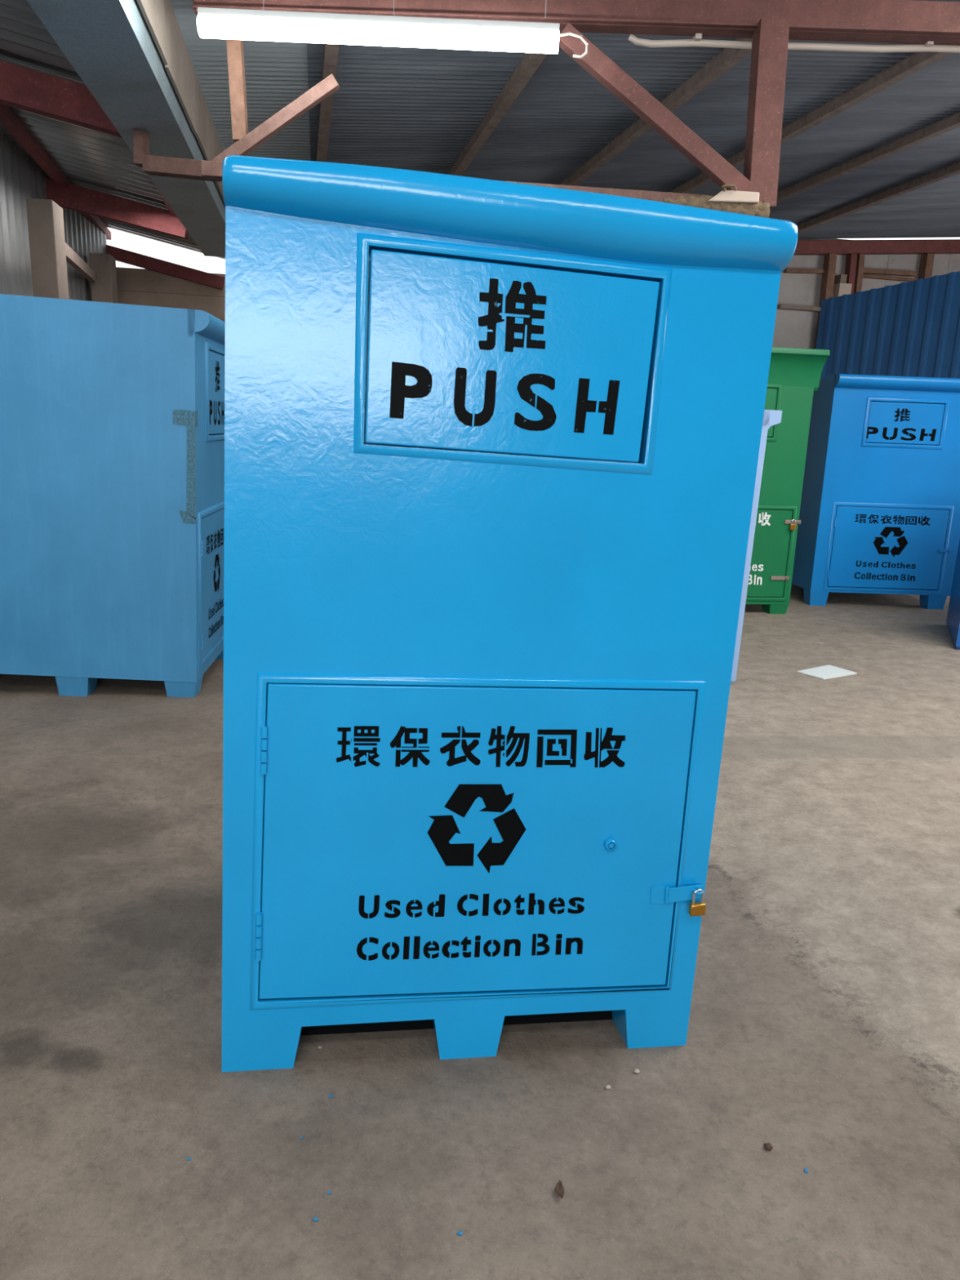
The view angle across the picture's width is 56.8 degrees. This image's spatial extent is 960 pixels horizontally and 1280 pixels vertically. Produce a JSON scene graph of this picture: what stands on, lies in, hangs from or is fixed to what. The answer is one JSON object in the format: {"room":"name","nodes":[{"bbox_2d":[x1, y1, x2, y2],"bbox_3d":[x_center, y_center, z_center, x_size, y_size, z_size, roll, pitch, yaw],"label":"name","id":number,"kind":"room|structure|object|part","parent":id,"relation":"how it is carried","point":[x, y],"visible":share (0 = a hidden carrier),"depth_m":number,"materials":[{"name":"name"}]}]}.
{"room":"warehouse","nodes":[
{"label":"warehouse","id":0,"kind":"room"},
{"bbox_2d":[0,128,106,301],"bbox_3d":[-3.038,-1.677,2.778,0.025,4.300,17.000,0,14,-10],"label":"wall","id":1,"kind":"structure","parent":0,"point":[21,179],"depth_m":7.59,"materials":[{"name":"grey metal"}]},
{"bbox_2d":[0,60,122,137],"bbox_3d":[-2.839,-3.284,5.223,1.580,0.504,0.120,0,14,-7],"label":"rafter","id":2,"kind":"object","parent":1,"relation":"attached to","point":[22,88],"visible":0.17,"depth_m":5.22,"materials":[{"name":"red metal"}]},
{"bbox_2d":[44,177,188,239],"bbox_3d":[-3.703,-4.132,8.359,1.878,0.563,0.120,1,14,-6],"label":"rafter","id":3,"kind":"object","parent":1,"relation":"attached to","point":[75,197],"visible":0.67,"depth_m":8.35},
{"bbox_2d":[0,0,225,259],"bbox_3d":[-3.059,-3.763,6.452,1.461,0.336,9.020,0,14,-10],"label":"ceiling","id":4,"kind":"structure","parent":0,"point":[89,158],"depth_m":6.86,"materials":[{"name":"metal"}]},
{"bbox_2d":[0,103,111,239],"bbox_3d":[-3.866,-4.237,8.183,0.070,0.170,5.779,-1,14,-14],"label":"rafter","id":5,"kind":"structure","parent":4,"relation":"attached to","point":[12,124],"depth_m":7.20,"materials":[{"name":"red metal"}]},
{"bbox_2d":[26,0,225,257],"bbox_3d":[-2.027,-3.275,5.739,0.371,0.340,7.066,0,14,-10],"label":"gutter","id":6,"kind":"object","parent":4,"relation":"attached to","point":[110,45],"visible":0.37,"depth_m":4.50,"materials":[{"name":"grey metal"}]},
{"bbox_2d":[133,128,219,182],"bbox_3d":[-1.775,-2.833,5.197,0.478,0.242,0.100,2,14,0],"label":"bracket","id":7,"kind":"object","parent":6,"relation":"attached to","point":[152,165],"visible":0.86,"depth_m":5.16,"materials":[{"name":"metal"}]},
{"bbox_2d":[157,188,176,216],"bbox_3d":[-2.364,-3.474,6.204,0.050,0.149,6.018,-1,14,-13],"label":"rafter","id":8,"kind":"structure","parent":4,"relation":"attached to","point":[171,212],"depth_m":8.06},
{"bbox_2d":[115,266,225,322],"bbox_3d":[-3.205,-3.075,11.356,2.703,2.987,0.120,0,14,-10],"label":"wall","id":9,"kind":"structure","parent":0,"point":[138,286],"depth_m":10.88,"materials":[{"name":"beige concrete"}]},
{"bbox_2d":[106,244,224,289],"bbox_3d":[-4.134,-4.581,10.699,2.030,0.557,0.100,0,14,-10],"label":"rafter","id":10,"kind":"object","parent":9,"relation":"attached to","point":[131,258],"visible":0.64,"depth_m":10.73,"materials":[{"name":"brown wood"}]},
{"bbox_2d":[0,583,959,1279],"bbox_3d":[1.929,0.330,4.527,17.880,0.095,22.680,2,14,0],"label":"floor","id":11,"kind":"structure","parent":0,"point":[824,1030],"depth_m":1.86,"materials":[{"name":"concrete"}]},
{"bbox_2d":[26,198,69,299],"bbox_3d":[-3.376,-1.969,7.114,0.195,2.812,0.333,0,14,-10],"label":"concrete post","id":12,"kind":"object","parent":11,"relation":"on","point":[46,227],"visible":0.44,"depth_m":6.74,"materials":[{"name":"beige concrete"}]},
{"bbox_2d":[88,253,118,303],"bbox_3d":[-4.165,-2.761,10.016,0.276,2.935,0.295,2,14,0],"label":"concrete post","id":13,"kind":"object","parent":11,"relation":"on","point":[104,289],"visible":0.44,"depth_m":9.60,"materials":[{"name":"grey concrete"}]},
{"bbox_2d":[65,242,96,281],"bbox_3d":[-3.767,-3.530,8.287,0.060,0.194,2.619,-2,14,-17],"label":"wall rail","id":14,"kind":"object","parent":13,"relation":"attached to","point":[73,258],"visible":0.64,"depth_m":8.33,"materials":[{"name":"brown wood"}]},
{"bbox_2d":[0,293,225,697],"bbox_3d":[-1.884,-0.688,4.289,1.362,1.756,0.841,1,14,-5],"label":"bin","id":15,"kind":"object","parent":11,"relation":"on","point":[112,415],"visible":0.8,"depth_m":3.90,"materials":[{"name":"blue metal"}]},
{"bbox_2d":[187,309,225,345],"bbox_3d":[-1.223,-1.437,4.161,0.090,0.110,0.840,3,13,-5],"label":"hood","id":16,"kind":"object","parent":15,"relation":"attached to","point":[204,328],"depth_m":3.80,"materials":[{"name":"blue paint"}]},
{"bbox_3d":[-1.327,-0.309,4.432,0.042,0.730,0.790,3,13,-5],"label":"door frame","id":17,"kind":"part","parent":15,"relation":"part of","materials":[{"name":"blue paint"}]},
{"bbox_3d":[-1.323,-0.309,4.433,0.022,0.660,0.720,3,13,-5],"label":"door","id":18,"kind":"part","parent":15,"relation":"part of","materials":[{"name":"blue paint"}]},
{"bbox_3d":[-1.267,-1.173,4.232,0.042,0.440,0.480,3,13,-5],"label":"flap frame","id":19,"kind":"part","parent":15,"relation":"part of","materials":[{"name":"blue paint"}]},
{"bbox_2d":[457,1231,462,1235],"bbox_3d":[-0.032,0.964,1.443,0.009,0.003,0.008,-8,17,-37],"label":"chip","id":20,"kind":"object","parent":11,"relation":"on","point":[459,1233],"visible":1,"depth_m":1.44,"materials":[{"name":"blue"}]},
{"bbox_2d":[221,155,798,1072],"bbox_3d":[-0.049,-0.035,2.143,1.060,1.769,0.995,0,14,-10],"label":"bin","id":21,"kind":"object","parent":11,"relation":"on","point":[491,447],"visible":1,"depth_m":1.69,"materials":[{"name":"blue metal"}]},
{"bbox_3d":[0.000,0.411,1.790,0.856,0.654,0.022,2,11,-10],"label":"door","id":22,"kind":"part","parent":21,"relation":"part of","materials":[{"name":"blue paint"}]},
{"bbox_3d":[-0.003,0.408,1.796,0.892,0.693,0.038,2,11,-10],"label":"door frame","id":23,"kind":"part","parent":21,"relation":"part of","materials":[{"name":"blue paint"}]},
{"bbox_2d":[222,155,798,271],"bbox_3d":[0.000,-0.815,1.977,1.010,0.120,0.955,2,11,-10],"label":"hood","id":24,"kind":"object","parent":21,"relation":"attached to","point":[312,204],"depth_m":1.53,"materials":[{"name":"blue paint"}]},
{"bbox_3d":[0.058,-0.509,1.622,0.576,0.378,0.038,2,11,-10],"label":"flap frame","id":25,"kind":"part","parent":21,"relation":"part of","materials":[{"name":"blue paint"}]},
{"bbox_2d":[688,888,706,916],"bbox_3d":[0.457,0.550,1.863,0.034,0.059,0.015,0,14,-10],"label":"padlock","id":26,"kind":"object","parent":21,"relation":"hanging from","point":[698,908],"visible":1,"depth_m":1.86,"materials":[{"name":"gold metal"}]},
{"bbox_2d":[555,1179,564,1198],"bbox_3d":[0.138,0.949,1.532,0.017,0.012,0.033,2,14,0],"label":"dry leaf","id":27,"kind":"object","parent":11,"relation":"on","point":[559,1189],"visible":1,"depth_m":1.54,"materials":[{"name":"brown plant"}]},
{"bbox_2d":[604,1084,610,1088],"bbox_3d":[0.260,0.909,1.807,0.011,0.008,0.010,-4,15,-22],"label":"pebble","id":28,"kind":"object","parent":11,"relation":"on","point":[607,1086],"visible":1,"depth_m":1.80,"materials":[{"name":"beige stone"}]},
{"bbox_2d":[634,1068,639,1073],"bbox_3d":[0.329,0.904,1.861,0.012,0.007,0.011,2,14,0],"label":"pebble","id":29,"kind":"object","parent":11,"relation":"on","point":[637,1071],"visible":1,"depth_m":1.86,"materials":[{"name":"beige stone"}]},
{"bbox_2d":[730,409,782,684],"bbox_3d":[0.923,-0.564,4.941,1.010,1.426,0.900,3,14,-3],"label":"bin","id":30,"kind":"object","parent":11,"relation":"on","point":[771,417],"visible":0.16,"depth_m":4.49,"materials":[{"name":"metal"}]},
{"bbox_2d":[762,409,782,428],"bbox_3d":[1.419,-1.190,4.812,0.090,0.096,0.900,3,14,-3],"label":"hood","id":31,"kind":"object","parent":30,"relation":"attached to","point":[771,417],"depth_m":4.37,"materials":[{"name":"blue paint"}]},
{"bbox_2d":[763,1142,773,1150],"bbox_3d":[0.540,0.949,1.664,0.016,0.010,0.014,-5,15,-28],"label":"crumb","id":32,"kind":"object","parent":11,"relation":"on","point":[768,1146],"visible":1,"depth_m":1.66,"materials":[{"name":"brown soil"}]},
{"bbox_2d":[745,346,830,613],"bbox_3d":[1.760,-1.200,6.733,1.090,1.873,1.050,0,13,-8],"label":"bin","id":33,"kind":"object","parent":11,"relation":"on","point":[794,373],"visible":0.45,"depth_m":6.36,"materials":[{"name":"green metal"}]},
{"bbox_3d":[1.815,-0.629,6.439,0.877,0.634,0.022,0,13,-8],"label":"door","id":34,"kind":"part","parent":33,"relation":"part of","materials":[{"name":"green paint"}]},
{"bbox_3d":[1.815,-0.630,6.443,0.947,0.704,0.042,0,13,-8],"label":"door frame","id":35,"kind":"part","parent":33,"relation":"part of","materials":[{"name":"green paint"}]},
{"bbox_3d":[1.812,-1.599,6.215,0.593,0.398,0.042,0,13,-8],"label":"flap frame","id":36,"kind":"part","parent":33,"relation":"part of","materials":[{"name":"green paint"}]},
{"bbox_2d":[789,519,795,529],"bbox_3d":[2.264,-0.834,6.419,0.042,0.075,0.014,0,13,-8],"label":"padlock","id":37,"kind":"object","parent":33,"relation":"hanging from","point":[793,526],"visible":1,"depth_m":6.42,"materials":[{"name":"gold metal"}]},
{"bbox_2d":[767,346,830,391],"bbox_3d":[1.787,-1.983,6.552,1.090,0.265,1.050,0,13,-8],"label":"hood","id":38,"kind":"object","parent":33,"relation":"attached to","point":[791,369],"depth_m":6.17,"materials":[{"name":"green paint"}]},
{"bbox_2d":[796,664,857,679],"bbox_3d":[1.950,0.183,4.984,0.297,0.009,0.185,-7,16,-34],"label":"paper","id":39,"kind":"object","parent":11,"relation":"on","point":[826,672],"depth_m":4.97,"materials":[{"name":"white paper"}]},
{"bbox_2d":[791,373,959,609],"bbox_3d":[3.171,-1.204,7.238,1.128,1.751,1.020,2,13,-2],"label":"bin","id":40,"kind":"object","parent":11,"relation":"on","point":[880,506],"visible":0.99,"depth_m":6.82,"materials":[{"name":"blue metal"}]},
{"bbox_3d":[3.168,-0.712,6.903,0.872,0.621,0.022,2,13,-2],"label":"door","id":41,"kind":"part","parent":40,"relation":"part of","materials":[{"name":"blue paint"}]},
{"bbox_3d":[3.168,-0.713,6.910,0.942,0.691,0.037,2,13,-2],"label":"door frame","id":42,"kind":"part","parent":40,"relation":"part of","materials":[{"name":"blue paint"}]},
{"bbox_2d":[832,373,959,391],"bbox_3d":[3.210,-1.900,6.610,1.128,0.115,0.100,2,13,-2],"label":"hood","id":43,"kind":"object","parent":40,"relation":"attached to","point":[841,382],"depth_m":6.57,"materials":[{"name":"blue paint"}]},
{"bbox_3d":[3.202,-1.635,6.700,0.630,0.368,0.042,2,13,-2],"label":"flap frame","id":44,"kind":"part","parent":40,"relation":"part of","materials":[{"name":"blue paint"}]},
{"bbox_2d":[815,271,959,378],"bbox_3d":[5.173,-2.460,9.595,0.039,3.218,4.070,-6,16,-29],"label":"shipping container","id":45,"kind":"object","parent":11,"relation":"on","point":[912,328],"visible":0.33,"depth_m":10.15,"materials":[{"name":"blue metal"}]},
{"bbox_2d":[946,538,959,649],"bbox_3d":[3.724,-0.582,5.675,1.100,1.300,0.900,8,15,22],"label":"bin","id":46,"kind":"object","parent":11,"relation":"on","point":[953,620],"visible":1,"depth_m":6.04,"materials":[{"name":"blue metal"}]},
{"bbox_2d":[169,0,959,239],"bbox_3d":[4.726,-3.381,3.776,12.268,0.962,17.020,0,14,-10],"label":"ceiling","id":47,"kind":"structure","parent":0,"point":[414,108],"depth_m":6.68,"materials":[{"name":"grey metal"}]},
{"bbox_2d":[136,0,224,203],"bbox_3d":[-1.974,-3.614,6.599,0.018,0.361,8.846,0,14,-10],"label":"beam","id":48,"kind":"structure","parent":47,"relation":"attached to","point":[159,15],"depth_m":4.99,"materials":[{"name":"beige metal"}]},
{"bbox_2d":[315,43,339,161],"bbox_3d":[-0.996,-3.596,5.796,0.075,0.096,3.741,-1,14,-11],"label":"rafter","id":49,"kind":"structure","parent":47,"relation":"attached to","point":[331,51],"depth_m":6.02,"materials":[{"name":"brown wood"}]},
{"bbox_2d":[196,0,559,53],"bbox_3d":[-0.453,-2.994,4.021,1.644,0.548,0.099,2,14,0],"label":"tube light","id":50,"kind":"object","parent":47,"relation":"hanging from","point":[263,24],"visible":1,"depth_m":4.03,"materials":[{"name":"white plastic"}]},
{"bbox_2d":[560,31,588,59],"bbox_3d":[0.440,-2.785,4.160,0.137,0.110,0.014,2,14,0],"label":"cable","id":51,"kind":"object","parent":50,"relation":"attached to","point":[567,33],"visible":1,"depth_m":4.15,"materials":[{"name":"beige plastic"}]},
{"bbox_2d":[448,31,561,176],"bbox_3d":[0.149,-3.755,6.234,0.075,0.101,4.164,-1,14,-12],"label":"rafter","id":52,"kind":"structure","parent":47,"relation":"attached to","point":[528,65],"depth_m":6.21,"materials":[{"name":"brown wood"}]},
{"bbox_2d":[191,0,959,206],"bbox_3d":[1.062,-2.680,4.442,4.966,0.985,0.190,2,14,0],"label":"roof truss","id":53,"kind":"object","parent":47,"relation":"attached to","point":[771,24],"visible":0.67,"depth_m":4.35,"materials":[{"name":"red metal"}]},
{"bbox_2d":[226,39,248,142],"bbox_3d":[-1.244,-2.881,4.544,0.094,0.594,0.050,2,14,0],"label":"batten","id":54,"kind":"object","parent":53,"relation":"attached to","point":[234,46],"visible":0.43,"depth_m":4.54,"materials":[{"name":"brown wood"}]},
{"bbox_2d":[663,195,769,217],"bbox_3d":[1.165,-2.130,4.383,0.521,0.122,0.078,2,14,0],"label":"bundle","id":55,"kind":"object","parent":53,"relation":"attached to","point":[761,209],"visible":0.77,"depth_m":4.35,"materials":[{"name":"beige"}]},
{"bbox_2d":[707,190,759,203],"bbox_3d":[1.240,-2.188,4.431,0.246,0.052,0.220,2,14,0],"label":"wooden block","id":56,"kind":"object","parent":55,"relation":"on","point":[728,196],"visible":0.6,"depth_m":4.33,"materials":[{"name":"beige wood"}]},
{"bbox_2d":[720,183,737,191],"bbox_3d":[1.205,-2.188,4.297,0.081,0.035,0.016,2,14,0],"label":"wire loop","id":57,"kind":"object","parent":56,"relation":"attached to","point":[729,185],"visible":1,"depth_m":4.29,"materials":[{"name":"brown metal"}]},
{"bbox_3d":[1.427,-2.612,4.450,0.168,0.842,0.140,2,14,0],"label":"post","id":58,"kind":"part","parent":53,"relation":"part of","materials":[{"name":"red metal"}]},
{"bbox_2d":[627,33,959,53],"bbox_3d":[1.982,-2.998,4.452,2.476,0.116,0.075,2,14,0],"label":"conduit","id":59,"kind":"object","parent":53,"relation":"attached to","point":[929,46],"visible":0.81,"depth_m":4.46,"materials":[{"name":"beige plastic"}]},
{"bbox_2d":[559,37,752,186],"bbox_3d":[1.311,-3.881,6.540,0.075,0.110,4.803,-1,14,-13],"label":"rafter","id":60,"kind":"structure","parent":47,"relation":"attached to","point":[728,58],"depth_m":6.24,"materials":[{"name":"brown wood"}]},
{"bbox_2d":[669,51,952,193],"bbox_3d":[2.504,-4.052,7.016,0.075,0.115,5.389,-1,14,-14],"label":"roof purlin","id":61,"kind":"structure","parent":47,"relation":"attached to","point":[916,62],"depth_m":6.38,"materials":[{"name":"brown wood"}]},
{"bbox_2d":[776,111,959,203],"bbox_3d":[3.548,-4.298,7.813,0.075,0.112,4.200,-1,14,-14],"label":"rafter","id":62,"kind":"structure","parent":47,"relation":"attached to","point":[947,124],"depth_m":7.88,"materials":[{"name":"brown wood"}]},
{"bbox_2d":[796,160,959,233],"bbox_3d":[4.383,-4.710,9.290,0.075,0.098,4.193,-1,14,-12],"label":"rafter","id":63,"kind":"structure","parent":47,"relation":"attached to","point":[953,169],"depth_m":9.47,"materials":[{"name":"brown wood"}]},
{"bbox_2d":[772,238,959,349],"bbox_3d":[3.677,-3.589,12.475,11.248,3.954,0.088,0,14,-10],"label":"wall","id":64,"kind":"structure","parent":0,"point":[793,328],"depth_m":12.36,"materials":[{"name":"grey concrete"}]},
{"bbox_2d":[776,304,820,311],"bbox_3d":[4.423,-4.574,12.245,0.675,0.054,0.120,0,14,-10],"label":"wall ledge","id":65,"kind":"object","parent":64,"relation":"attached to","point":[787,307],"visible":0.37,"depth_m":12.19,"materials":[{"name":"brown wood"}]},
{"bbox_2d":[783,268,825,274],"bbox_3d":[4.444,-5.049,12.157,0.572,0.075,0.070,0,14,-10],"label":"wall rail","id":66,"kind":"object","parent":64,"relation":"attached to","point":[786,270],"visible":0.96,"depth_m":12.13,"materials":[{"name":"brown wood"}]},
{"bbox_2d":[815,253,837,347],"bbox_3d":[4.781,-4.495,12.319,0.146,1.594,0.140,0,14,-10],"label":"stud","id":67,"kind":"object","parent":64,"relation":"attached to","point":[830,260],"visible":0.46,"depth_m":12.15,"materials":[{"name":"brown wood"}]},
{"bbox_2d":[834,274,847,284],"bbox_3d":[4.961,-4.958,12.232,0.091,0.124,0.172,0,14,-10],"label":"box","id":68,"kind":"object","parent":64,"relation":"attached to","point":[841,278],"visible":0.67,"depth_m":12.16,"materials":[{"name":"beige cardboard"}]},
{"bbox_2d":[832,283,852,297],"bbox_3d":[4.980,-4.811,12.251,0.180,0.177,0.212,0,14,-10],"label":"junction box","id":69,"kind":"object","parent":64,"relation":"attached to","point":[839,289],"visible":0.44,"depth_m":12.15,"materials":[{"name":"beige plastic"}]},
{"bbox_2d":[844,253,857,293],"bbox_3d":[5.102,-4.464,12.395,0.139,1.710,0.120,0,14,-10],"label":"stud","id":70,"kind":"object","parent":64,"relation":"attached to","point":[851,259],"visible":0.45,"depth_m":12.20,"materials":[{"name":"brown wood"}]},
{"bbox_2d":[853,253,865,293],"bbox_3d":[5.223,-4.471,12.415,0.134,1.712,0.120,0,14,-10],"label":"stud","id":71,"kind":"object","parent":64,"relation":"attached to","point":[860,257],"visible":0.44,"depth_m":12.22,"materials":[{"name":"brown wood"}]},
{"bbox_2d":[793,239,959,255],"bbox_3d":[5.525,-5.413,12.237,5.273,0.554,0.120,0,14,-10],"label":"wall plate","id":72,"kind":"object","parent":64,"relation":"attached to","point":[804,247],"visible":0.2,"depth_m":12.17,"materials":[{"name":"brown wood"}]},
{"bbox_2d":[862,274,916,281],"bbox_3d":[5.685,-5.047,12.383,0.856,0.050,0.070,0,14,-10],"label":"wall rail","id":73,"kind":"object","parent":64,"relation":"attached to","point":[864,276],"visible":0.78,"depth_m":12.36,"materials":[{"name":"brown wood"}]},
{"bbox_2d":[863,268,916,276],"bbox_3d":[5.682,-5.118,12.364,0.840,0.071,0.070,0,14,-10],"label":"wall rail","id":74,"kind":"object","parent":64,"relation":"attached to","point":[868,271],"visible":1,"depth_m":12.34,"materials":[{"name":"brown wood"}]},
{"bbox_2d":[918,253,934,279],"bbox_3d":[6.225,-4.743,12.519,0.126,1.294,0.140,0,14,-10],"label":"stud","id":75,"kind":"object","parent":64,"relation":"attached to","point":[926,263],"visible":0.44,"depth_m":12.36,"materials":[{"name":"brown wood"}]}
]}

